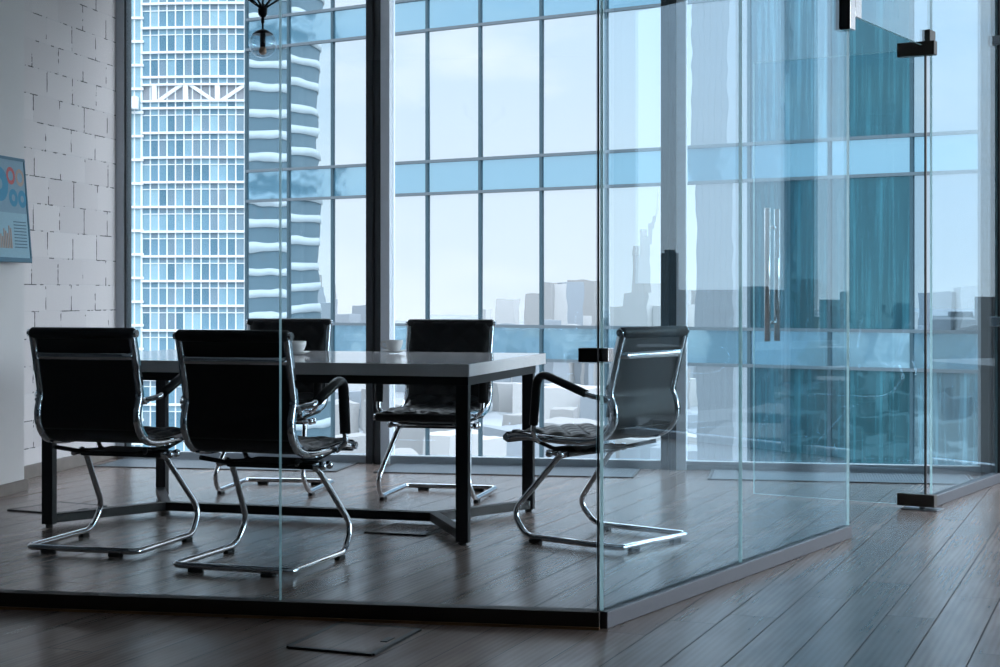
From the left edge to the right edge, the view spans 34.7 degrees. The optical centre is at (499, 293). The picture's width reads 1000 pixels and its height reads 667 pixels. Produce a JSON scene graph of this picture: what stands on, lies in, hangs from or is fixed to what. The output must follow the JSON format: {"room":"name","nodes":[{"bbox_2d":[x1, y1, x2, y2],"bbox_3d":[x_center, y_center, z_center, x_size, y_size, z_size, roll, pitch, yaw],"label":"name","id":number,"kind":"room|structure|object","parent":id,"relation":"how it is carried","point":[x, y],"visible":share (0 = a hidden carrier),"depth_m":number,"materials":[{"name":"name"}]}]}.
{"room":"office","nodes":[
{"label":"office","id":0,"kind":"room"},
{"bbox_2d":[0,0,23,484],"bbox_3d":[-2.922,-0.560,7.752,0.500,3.200,1.600,0,0,11],"label":"wall pillar","id":1,"kind":"structure","parent":0,"point":[11,11],"depth_m":8.35,"materials":[{"name":"paint"}]},
{"bbox_2d":[0,479,27,496],"bbox_3d":[-2.862,1.011,7.748,0.421,0.058,1.615,0,0,11],"label":"baseboard","id":2,"kind":"structure","parent":1,"relation":"attached to","point":[21,485],"depth_m":8.34,"materials":[{"name":"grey wood"}]},
{"bbox_2d":[0,155,31,262],"bbox_3d":[-2.584,-0.438,7.992,0.073,0.549,0.904,0,0,11],"label":"board","id":3,"kind":"object","parent":1,"relation":"attached to","point":[15,238],"visible":1,"depth_m":8.29,"materials":[{"name":"blue"}]},
{"bbox_2d":[24,0,115,465],"bbox_3d":[-2.788,-0.560,9.061,0.250,3.200,2.800,0,0,11],"label":"wall","id":4,"kind":"structure","parent":0,"point":[70,45],"depth_m":9.54,"materials":[{"name":"white brick"}]},
{"bbox_2d":[24,454,117,478],"bbox_3d":[-2.595,1.002,9.354,0.016,0.075,1.750,0,0,11],"label":"baseboard","id":5,"kind":"structure","parent":4,"relation":"attached to","point":[64,463],"depth_m":9.46,"materials":[{"name":"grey wood"}]},
{"bbox_2d":[0,0,600,629],"bbox_3d":[-1.561,-0.560,5.299,3.800,3.200,0.072,0,0,10],"label":"wall","id":6,"kind":"structure","parent":0,"point":[35,600],"depth_m":5.11,"materials":[{"name":"clear glass"}]},
{"bbox_2d":[0,458,999,666],"bbox_3d":[0.991,1.100,2.298,11.350,0.120,14.661,0,0,10],"label":"floor","id":7,"kind":"structure","parent":0,"point":[908,588],"depth_m":6.02,"materials":[{"name":"brown wood"}]},
{"bbox_2d":[7,502,106,512],"bbox_3d":[-2.117,1.036,7.748,0.401,0.008,0.341,0,0,25],"label":"floor hatch","id":8,"kind":"object","parent":7,"relation":"on","point":[61,506],"visible":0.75,"depth_m":7.75,"materials":[{"name":"brown wood"}]},
{"bbox_2d":[26,327,199,556],"bbox_3d":[-1.585,0.587,6.667,0.596,0.907,0.640,0,0,16],"label":"chair","id":9,"kind":"object","parent":7,"relation":"on","point":[89,380],"visible":0.95,"depth_m":6.43,"materials":[{"name":"leather"}]},
{"bbox_2d":[93,458,155,467],"bbox_3d":[-2.212,1.037,9.795,0.406,0.006,0.533,0,0,10],"label":"floor vent","id":10,"kind":"object","parent":7,"relation":"in","point":[125,462],"depth_m":9.76,"materials":[{"name":"grey metal"}]},
{"bbox_2d":[171,459,215,468],"bbox_3d":[-1.873,1.037,9.734,0.448,0.006,0.512,0,0,10],"label":"floor vent","id":11,"kind":"object","parent":7,"relation":"in","point":[178,463],"depth_m":9.71,"materials":[{"name":"grey metal"}]},
{"bbox_2d":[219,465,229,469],"bbox_3d":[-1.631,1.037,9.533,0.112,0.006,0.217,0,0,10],"label":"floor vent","id":12,"kind":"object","parent":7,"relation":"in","point":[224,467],"depth_m":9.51,"materials":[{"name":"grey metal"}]},
{"bbox_2d":[116,0,365,462],"bbox_3d":[-1.626,-0.560,10.050,1.674,3.200,0.153,0,0,10],"label":"window","id":13,"kind":"structure","parent":7,"relation":"on","point":[123,7],"depth_m":10.17,"materials":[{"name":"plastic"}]},
{"bbox_2d":[173,329,357,576],"bbox_3d":[-0.900,0.587,6.221,0.596,0.907,0.640,0,0,18],"label":"chair","id":14,"kind":"object","parent":7,"relation":"on","point":[229,401],"visible":0.98,"depth_m":5.99,"materials":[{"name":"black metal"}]},
{"bbox_2d":[236,467,299,470],"bbox_3d":[-1.375,1.037,9.443,0.418,0.006,0.142,0,0,10],"label":"floor vent","id":15,"kind":"object","parent":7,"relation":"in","point":[238,468],"depth_m":9.44,"materials":[{"name":"grey metal"}]},
{"bbox_2d":[213,318,333,495],"bbox_3d":[-1.193,0.587,8.423,0.596,0.907,0.640,0,0,9],"label":"chair","id":16,"kind":"object","parent":7,"relation":"on","point":[316,332],"visible":0.41,"depth_m":8.65,"materials":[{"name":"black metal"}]},
{"bbox_2d":[33,349,545,545],"bbox_3d":[-0.931,0.665,7.490,2.035,0.750,1.295,0,0,16],"label":"meeting table","id":17,"kind":"object","parent":7,"relation":"on","point":[463,370],"visible":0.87,"depth_m":7.15,"materials":[{"name":"metal"}]},
{"bbox_2d":[293,351,309,353],"bbox_3d":[-0.965,0.279,7.620,0.124,0.014,0.124,0,0,0],"label":"saucer","id":18,"kind":"object","parent":17,"relation":"on","point":[302,352],"visible":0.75,"depth_m":7.58,"materials":[{"name":"white ceramic"}]},
{"bbox_2d":[292,341,305,351],"bbox_3d":[-0.971,0.253,7.619,0.097,0.057,0.085,0,0,-7],"label":"coffee cup","id":19,"kind":"object","parent":18,"relation":"on","point":[298,346],"visible":0.55,"depth_m":7.59,"materials":[{"name":"white ceramic"}]},
{"bbox_2d":[382,349,405,352],"bbox_3d":[-0.515,0.279,7.790,0.124,0.014,0.124,0,0,0],"label":"saucer","id":20,"kind":"object","parent":17,"relation":"on","point":[400,350],"visible":0.97,"depth_m":7.75,"materials":[{"name":"white ceramic"}]},
{"bbox_2d":[380,340,402,349],"bbox_3d":[-0.521,0.253,7.793,0.097,0.057,0.085,0,0,27],"label":"coffee cup","id":21,"kind":"object","parent":20,"relation":"on","point":[391,344],"visible":0.99,"depth_m":7.76,"materials":[{"name":"white ceramic"}]},
{"bbox_2d":[323,462,358,471],"bbox_3d":[-0.984,1.037,9.576,0.161,0.006,0.518,0,0,10],"label":"floor vent","id":22,"kind":"object","parent":7,"relation":"in","point":[337,466],"depth_m":9.62,"materials":[{"name":"grey metal"}]},
{"bbox_2d":[286,622,421,655],"bbox_3d":[-0.435,1.036,4.817,0.289,0.008,0.382,0,0,19],"label":"floor hatch","id":23,"kind":"object","parent":7,"relation":"on","point":[339,637],"visible":1,"depth_m":4.80,"materials":[{"name":"black metal"}]},
{"bbox_2d":[364,523,442,535],"bbox_3d":[-0.409,1.036,7.048,0.292,0.008,0.290,0,0,20],"label":"floor hatch","id":24,"kind":"object","parent":7,"relation":"on","point":[395,528],"visible":0.86,"depth_m":7.02,"materials":[{"name":"brown wood"}]},
{"bbox_2d":[383,463,455,474],"bbox_3d":[-0.451,1.037,9.481,0.499,0.006,0.549,0,0,10],"label":"floor vent","id":25,"kind":"object","parent":7,"relation":"in","point":[408,468],"depth_m":9.48,"materials":[{"name":"grey metal"}]},
{"bbox_2d":[373,319,496,502],"bbox_3d":[-0.324,0.587,8.153,0.596,0.907,0.640,0,0,12],"label":"chair","id":26,"kind":"object","parent":7,"relation":"on","point":[423,406],"visible":0.7,"depth_m":8.36,"materials":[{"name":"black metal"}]},
{"bbox_2d":[471,464,521,475],"bbox_3d":[-0.026,1.037,9.403,0.396,0.006,0.549,0,0,10],"label":"floor vent","id":27,"kind":"object","parent":7,"relation":"in","point":[515,470],"depth_m":9.39,"materials":[{"name":"grey metal"}]},
{"bbox_2d":[366,0,660,468],"bbox_3d":[0.080,-0.560,9.721,1.806,3.200,0.165,0,0,10],"label":"window","id":28,"kind":"structure","parent":7,"relation":"on","point":[380,14],"depth_m":9.79,"materials":[{"name":"black metal"}]},
{"bbox_2d":[535,466,546,475],"bbox_3d":[0.217,1.037,9.357,0.092,0.006,0.482,0,0,10],"label":"floor vent","id":29,"kind":"object","parent":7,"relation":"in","point":[538,469],"depth_m":9.43,"materials":[{"name":"grey metal"}]},
{"bbox_2d":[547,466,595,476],"bbox_3d":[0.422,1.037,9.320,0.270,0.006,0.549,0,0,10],"label":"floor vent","id":30,"kind":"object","parent":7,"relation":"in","point":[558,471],"depth_m":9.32,"materials":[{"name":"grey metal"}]},
{"bbox_2d":[503,325,688,551],"bbox_3d":[0.407,0.587,6.786,0.640,0.907,0.596,0,0,40],"label":"chair","id":31,"kind":"object","parent":7,"relation":"on","point":[641,398],"visible":0.97,"depth_m":6.64,"materials":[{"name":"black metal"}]},
{"bbox_2d":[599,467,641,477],"bbox_3d":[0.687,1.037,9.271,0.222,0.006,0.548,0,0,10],"label":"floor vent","id":32,"kind":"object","parent":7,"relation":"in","point":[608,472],"depth_m":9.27,"materials":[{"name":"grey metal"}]},
{"bbox_2d":[661,0,979,474],"bbox_3d":[1.867,-0.560,9.394,1.830,3.200,0.165,0,0,10],"label":"window","id":33,"kind":"structure","parent":7,"relation":"on","point":[673,12],"depth_m":9.46,"materials":[{"name":"grey metal"}]},
{"bbox_2d":[707,469,972,484],"bbox_3d":[1.927,1.037,9.081,1.466,0.006,0.516,0,0,10],"label":"floor vent","id":34,"kind":"object","parent":7,"relation":"in","point":[794,476],"visible":0.96,"depth_m":9.05,"materials":[{"name":"grey metal"}]},
{"bbox_2d":[978,0,992,475],"bbox_3d":[3.660,-0.560,9.066,1.820,3.200,0.165,0,0,10],"label":"window","id":35,"kind":"structure","parent":7,"relation":"on","point":[985,7],"depth_m":9.15,"materials":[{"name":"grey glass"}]},
{"bbox_2d":[599,0,999,628],"bbox_3d":[1.534,-0.560,6.925,0.065,3.200,4.590,0,0,32],"label":"wall","id":36,"kind":"structure","parent":0,"point":[847,11],"depth_m":6.54,"materials":[{"name":"clear glass"}]},
{"bbox_2d":[753,40,943,511],"bbox_3d":[1.708,-0.089,7.939,0.964,2.258,0.155,0,0,32],"label":"door","id":37,"kind":"structure","parent":36,"relation":"in","point":[924,501],"depth_m":8.07,"materials":[{"name":"clear glass"}]},
{"bbox_3d":[0.991,-2.260,2.298,13.804,0.200,16.464,0,0,0],"label":"ceiling","id":38,"kind":"structure","parent":0,"visible":0},
{"bbox_2d":[248,0,278,57],"bbox_3d":[-1.075,-1.615,7.250,0.351,1.090,0.349,0,0,0],"label":"pendant lamp","id":39,"kind":"object","parent":38,"relation":"hanging from","point":[262,8],"visible":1,"depth_m":7.24,"materials":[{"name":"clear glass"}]},
{"bbox_2d":[260,33,265,46],"bbox_3d":[-1.075,-1.150,7.250,0.026,0.066,0.026,0,0,0],"label":"socket","id":40,"kind":"object","parent":39,"relation":"attached to","point":[262,35],"depth_m":7.24,"materials":[{"name":"black metal"}]},
{"label":"outside","id":41,"kind":"structure","parent":0,"visible":0},
{"bbox_3d":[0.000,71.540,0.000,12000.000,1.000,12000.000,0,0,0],"label":"ground","id":42,"kind":"structure","parent":41,"visible":0},
{"bbox_2d":[244,0,977,465],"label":"window","id":43,"kind":"structure","parent":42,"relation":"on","point":[495,100],"depth_m":36.14,"materials":[{"name":"glass"}]},
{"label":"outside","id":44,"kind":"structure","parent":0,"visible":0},
{"bbox_2d":[132,0,243,449],"bbox_3d":[-37.613,-12.245,236.700,36.175,78.717,8.600,0,0,0],"label":"office tower","id":45,"kind":"structure","parent":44,"point":[188,55],"depth_m":233.19,"materials":[{"name":"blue glass"}]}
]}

